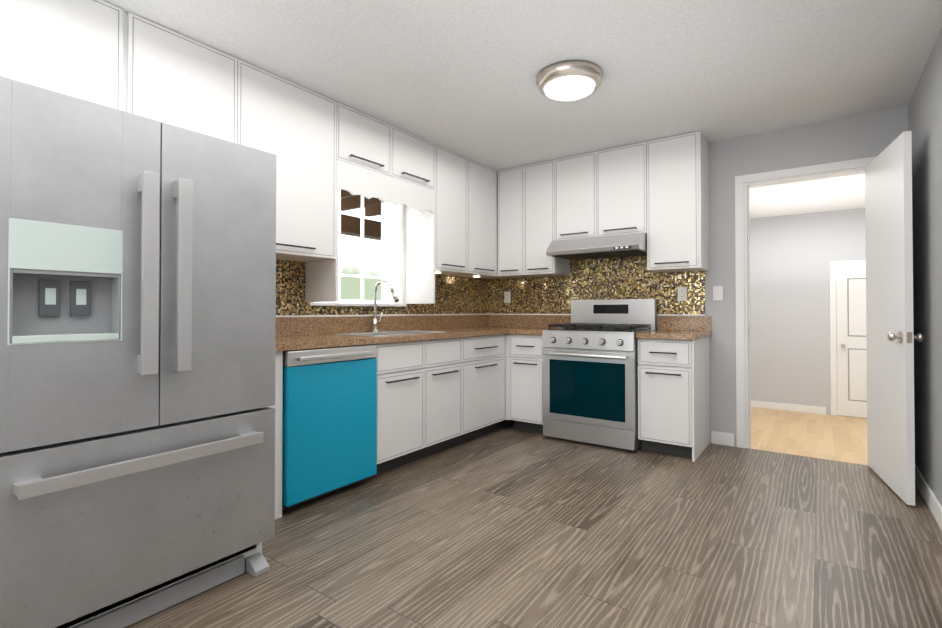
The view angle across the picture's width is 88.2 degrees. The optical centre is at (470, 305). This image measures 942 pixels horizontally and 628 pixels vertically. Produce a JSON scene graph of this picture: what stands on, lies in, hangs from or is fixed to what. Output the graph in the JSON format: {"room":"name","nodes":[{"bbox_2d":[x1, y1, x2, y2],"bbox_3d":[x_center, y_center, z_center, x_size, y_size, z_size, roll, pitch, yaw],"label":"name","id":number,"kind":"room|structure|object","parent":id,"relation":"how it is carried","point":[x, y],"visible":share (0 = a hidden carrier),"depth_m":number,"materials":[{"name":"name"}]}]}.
{"room":"kitchen","nodes":[
{"label":"kitchen","id":0,"kind":"room"},
{"bbox_2d":[276,306,439,317],"bbox_3d":[-1.500,-0.115,2.942,0.120,2.430,5.600,0,-1,36],"label":"wall","id":1,"kind":"structure","parent":0,"point":[363,316],"depth_m":3.75,"materials":[{"name":"grey"}]},
{"bbox_2d":[0,0,131,112],"bbox_3d":[-1.986,-1.040,1.885,0.328,0.598,1.000,0,-1,36],"label":"upper cabinet","id":2,"kind":"object","parent":1,"relation":"attached to","point":[82,49],"depth_m":2.04,"materials":[{"name":"white wood"}]},
{"bbox_2d":[132,13,239,143],"bbox_3d":[-1.543,-1.033,2.503,0.328,0.598,0.520,0,-1,36],"label":"upper cabinet","id":3,"kind":"object","parent":1,"relation":"attached to","point":[178,80],"depth_m":2.40,"materials":[{"name":"white wood"}]},
{"bbox_2d":[240,60,339,263],"bbox_3d":[-1.205,-0.813,2.972,0.328,1.028,0.680,0,-1,36],"label":"upper cabinet","id":4,"kind":"object","parent":1,"relation":"attached to","point":[324,149],"depth_m":2.93,"materials":[{"name":"white wood"}]},
{"bbox_2d":[307,189,406,306],"bbox_3d":[-0.885,-0.466,3.772,0.154,0.948,0.963,0,-1,36],"label":"window","id":5,"kind":"structure","parent":1,"relation":"in","point":[391,249],"depth_m":4.03,"materials":[{"name":"white"}]},
{"bbox_2d":[276,259,487,316],"bbox_3d":[-0.724,-0.101,3.911,0.010,0.377,3.120,0,-1,36],"label":"backsplash","id":6,"kind":"structure","parent":1,"relation":"attached to","point":[454,295],"depth_m":4.01,"materials":[{"name":"metal"}]},
{"bbox_2d":[340,103,439,195],"bbox_3d":[-0.715,-1.131,3.659,0.328,0.378,1.000,0,-1,36],"label":"upper cabinet","id":7,"kind":"object","parent":1,"relation":"attached to","point":[375,153],"depth_m":3.50,"materials":[{"name":"white wood"}]},
{"bbox_2d":[404,147,471,275],"bbox_3d":[-0.290,-0.799,4.249,0.328,1.028,0.460,0,-1,36],"label":"upper cabinet","id":8,"kind":"object","parent":1,"relation":"attached to","point":[438,224],"depth_m":4.09,"materials":[{"name":"white wood"}]},
{"bbox_2d":[459,160,497,278],"bbox_3d":[-0.030,-0.795,4.612,0.328,1.028,0.516,0,-1,36],"label":"upper cabinet","id":9,"kind":"object","parent":1,"relation":"attached to","point":[484,179],"depth_m":4.56,"materials":[{"name":"white wood"}]},
{"bbox_2d":[103,0,941,218],"bbox_3d":[1.572,-1.357,3.190,4.840,0.060,9.800,0,-1,36],"label":"ceiling","id":10,"kind":"structure","parent":0,"point":[459,77],"depth_m":2.66,"materials":[{"name":"white paint"}]},
{"bbox_2d":[536,60,602,100],"bbox_3d":[0.572,-1.272,2.824,0.380,0.116,0.380,0,-1,36],"label":"ceiling light","id":11,"kind":"object","parent":10,"relation":"attached to","point":[569,80],"visible":1,"depth_m":2.72,"materials":[{"name":"white glass"}]},
{"bbox_2d":[125,424,941,627],"bbox_3d":[-0.120,1.118,1.866,3.600,0.060,5.720,0,-1,36],"label":"floor","id":12,"kind":"structure","parent":0,"point":[509,526],"depth_m":2.18,"materials":[{"name":"wood"}]},
{"bbox_2d":[0,74,275,627],"bbox_3d":[-1.405,0.224,1.883,0.943,1.726,0.905,0,-1,36],"label":"refrigerator","id":13,"kind":"object","parent":12,"relation":"on","point":[137,346],"visible":1,"depth_m":1.58,"materials":[{"name":"silver metal"}]},
{"bbox_2d":[268,351,282,519],"bbox_3d":[-1.304,0.667,2.577,0.608,0.856,0.280,0,-1,36],"label":"base cabinet","id":14,"kind":"object","parent":12,"relation":"on","point":[278,406],"depth_m":2.50,"materials":[{"name":"white wood"}]},
{"bbox_2d":[282,344,376,510],"bbox_3d":[-1.000,0.672,2.928,0.638,0.854,0.622,0,-1,36],"label":"dishwasher","id":15,"kind":"object","parent":12,"relation":"on","point":[329,431],"visible":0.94,"depth_m":2.71,"materials":[{"name":"blue metal"}]},
{"bbox_2d":[400,334,507,449],"bbox_3d":[-0.137,0.685,4.206,0.608,0.856,0.663,0,-1,36],"label":"base cabinet","id":16,"kind":"object","parent":12,"relation":"on","point":[435,396],"depth_m":3.69,"materials":[{"name":"white wood"}]},
{"bbox_2d":[275,315,510,351],"bbox_3d":[-0.457,0.245,3.715,0.660,0.315,3.114,0,-1,36],"label":"countertop","id":17,"kind":"structure","parent":16,"relation":"on","point":[296,333],"depth_m":3.59,"materials":[{"name":"brown stone"}]},
{"bbox_2d":[371,279,398,331],"bbox_3d":[-0.643,0.006,3.699,0.280,0.402,0.091,0,-1,36],"label":"faucet","id":18,"kind":"object","parent":17,"relation":"on","point":[375,322],"visible":0.96,"depth_m":3.73,"materials":[{"name":"silver metal"}]},
{"bbox_2d":[505,334,543,433],"bbox_3d":[0.631,0.687,4.454,0.384,0.857,0.639,0,-1,36],"label":"base cabinet","id":19,"kind":"object","parent":12,"relation":"on","point":[524,382],"visible":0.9,"depth_m":4.22,"materials":[{"name":"white wood"}]},
{"bbox_2d":[511,315,570,334],"bbox_3d":[0.655,0.176,4.432,0.316,0.161,0.654,0,-1,36],"label":"countertop","id":20,"kind":"structure","parent":19,"relation":"on","point":[520,324],"depth_m":4.75,"materials":[{"name":"brown stone"}]},
{"bbox_2d":[542,299,656,451],"bbox_3d":[1.069,0.530,4.066,0.757,1.164,0.698,0,-1,36],"label":"stove","id":21,"kind":"object","parent":12,"relation":"on","point":[590,373],"visible":0.98,"depth_m":3.85,"materials":[{"name":"silver metal"}]},
{"bbox_2d":[638,337,709,461],"bbox_3d":[1.580,0.680,3.774,0.393,0.857,0.639,0,-1,36],"label":"base cabinet","id":22,"kind":"object","parent":12,"relation":"on","point":[673,396],"visible":0.98,"depth_m":3.55,"materials":[{"name":"white wood"}]},
{"bbox_2d":[636,316,710,339],"bbox_3d":[1.587,0.169,3.777,0.409,0.161,0.634,0,-1,36],"label":"countertop","id":23,"kind":"structure","parent":22,"relation":"on","point":[669,327],"depth_m":3.93,"materials":[{"name":"brown stone"}]},
{"bbox_2d":[655,106,907,446],"bbox_3d":[1.581,0.110,4.250,3.600,2.850,0.120,0,-1,36],"label":"wall","id":24,"kind":"structure","parent":0,"point":[873,134],"depth_m":3.83,"materials":[{"name":"grey paint"}]},
{"bbox_2d":[498,166,529,277],"bbox_3d":[0.481,-0.793,4.770,0.312,1.027,0.328,0,-1,36],"label":"upper cabinet","id":25,"kind":"object","parent":24,"relation":"attached to","point":[511,182],"depth_m":4.63,"materials":[{"name":"white wood"}]},
{"bbox_2d":[526,159,569,276],"bbox_3d":[0.719,-0.795,4.599,0.356,1.027,0.328,0,-1,36],"label":"upper cabinet","id":26,"kind":"object","parent":24,"relation":"attached to","point":[541,178],"depth_m":4.46,"materials":[{"name":"white wood"}]},
{"bbox_2d":[546,232,646,259],"bbox_3d":[1.120,-0.500,4.189,0.798,0.146,0.520,0,-1,36],"label":"range hood","id":27,"kind":"object","parent":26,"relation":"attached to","point":[620,245],"visible":0.94,"depth_m":4.03,"materials":[{"name":"silver metal"}]},
{"bbox_2d":[558,151,597,239],"bbox_3d":[1.014,-0.942,4.389,0.411,0.737,0.328,0,-1,36],"label":"upper cabinet","id":28,"kind":"object","parent":24,"relation":"attached to","point":[577,175],"depth_m":4.24,"materials":[{"name":"white wood"}]},
{"bbox_2d":[488,255,704,315],"bbox_3d":[1.051,-0.244,4.554,2.090,0.677,0.010,0,-1,36],"label":"backsplash","id":29,"kind":"structure","parent":24,"relation":"attached to","point":[631,277],"depth_m":4.46,"materials":[{"name":"metal"}]},
{"bbox_2d":[504,292,510,302],"bbox_3d":[0.377,-0.082,5.028,0.072,0.116,0.008,0,-1,36],"label":"electrical outlet","id":30,"kind":"object","parent":29,"relation":"attached to","point":[507,297],"visible":1,"depth_m":5.03,"materials":[{"name":"white plastic"}]},
{"bbox_2d":[677,287,686,300],"bbox_3d":[1.755,-0.093,4.040,0.072,0.116,0.008,0,-1,36],"label":"electrical outlet","id":31,"kind":"object","parent":29,"relation":"attached to","point":[682,293],"visible":1,"depth_m":4.04,"materials":[{"name":"white plastic"}]},
{"bbox_2d":[598,143,641,235],"bbox_3d":[1.327,-0.944,4.165,0.440,0.737,0.328,0,-1,36],"label":"upper cabinet","id":32,"kind":"object","parent":24,"relation":"attached to","point":[619,168],"depth_m":4.03,"materials":[{"name":"white wood"}]},
{"bbox_2d":[642,131,708,272],"bbox_3d":[1.660,-0.797,3.925,0.420,1.037,0.329,0,-1,36],"label":"upper cabinet","id":33,"kind":"object","parent":24,"relation":"attached to","point":[656,191],"depth_m":3.79,"materials":[{"name":"white wood"}]},
{"bbox_2d":[713,286,722,300],"bbox_3d":[1.973,-0.095,3.882,0.072,0.116,0.010,0,-1,36],"label":"light switch","id":34,"kind":"object","parent":24,"relation":"attached to","point":[717,293],"visible":1,"depth_m":3.88,"materials":[{"name":"white plastic"}]},
{"bbox_2d":[735,156,876,465],"bbox_3d":[2.480,0.228,3.607,0.890,2.480,0.156,0,-1,36],"label":"door frame","id":35,"kind":"structure","parent":24,"relation":"attached to","point":[744,184],"depth_m":3.78,"materials":[{"name":"white wood"}]},
{"bbox_2d":[865,131,923,505],"bbox_3d":[2.579,0.070,2.977,0.201,2.036,0.769,0,-1,36],"label":"kitchen door","id":36,"kind":"structure","parent":35,"relation":"attached to","point":[890,336],"depth_m":2.86,"materials":[{"name":"white wood"}]},
{"bbox_2d":[750,208,866,418],"bbox_3d":[4.757,0.108,6.846,3.940,2.790,0.120,0,-1,36],"label":"wall","id":37,"kind":"structure","parent":0,"point":[792,257],"depth_m":6.88,"materials":[{"name":"grey paint"}]},
{"bbox_2d":[751,400,825,414],"bbox_3d":[4.043,1.458,7.260,2.039,0.100,0.013,0,-1,36],"label":"baseboard","id":38,"kind":"structure","parent":37,"relation":"attached to","point":[791,407],"depth_m":6.91,"materials":[{"name":"white wood"}]},
{"bbox_2d":[830,260,866,417],"bbox_3d":[5.262,0.448,6.362,0.900,2.100,0.070,0,-1,36],"label":"door","id":39,"kind":"structure","parent":37,"relation":"in","point":[848,360],"depth_m":6.53,"materials":[{"name":"white wood"}]},
{"bbox_2d":[751,407,867,460],"bbox_3d":[3.639,1.516,5.270,3.940,0.060,3.960,0,-1,36],"label":"floor","id":40,"kind":"structure","parent":0,"point":[839,436],"depth_m":5.69,"materials":[{"name":"brown wood"}]},
{"bbox_2d":[908,28,941,505],"bbox_3d":[1.329,-0.138,0.915,0.120,2.430,5.600,0,-1,36],"label":"wall","id":41,"kind":"structure","parent":0,"point":[925,115],"depth_m":2.67,"materials":[{"name":"grey paint"}]},
{"bbox_2d":[915,464,941,529],"bbox_3d":[1.268,1.028,0.945,0.028,0.100,5.598,0,-1,36],"label":"baseboard","id":42,"kind":"structure","parent":41,"relation":"attached to","point":[921,483],"depth_m":2.61,"materials":[{"name":"white wood"}]},
{"label":"outside","id":43,"kind":"structure","parent":0,"visible":0},
{"bbox_2d":[340,208,380,299],"bbox_3d":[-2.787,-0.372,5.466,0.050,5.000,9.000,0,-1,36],"label":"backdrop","id":44,"kind":"structure","parent":43,"point":[350,286],"depth_m":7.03,"materials":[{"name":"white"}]},
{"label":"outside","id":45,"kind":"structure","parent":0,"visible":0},
{"bbox_2d":[341,189,380,239],"bbox_3d":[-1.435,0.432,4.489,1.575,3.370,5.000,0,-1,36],"label":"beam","id":46,"kind":"structure","parent":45,"point":[350,225],"depth_m":5.48,"materials":[{"name":"brown wood"}]}
]}

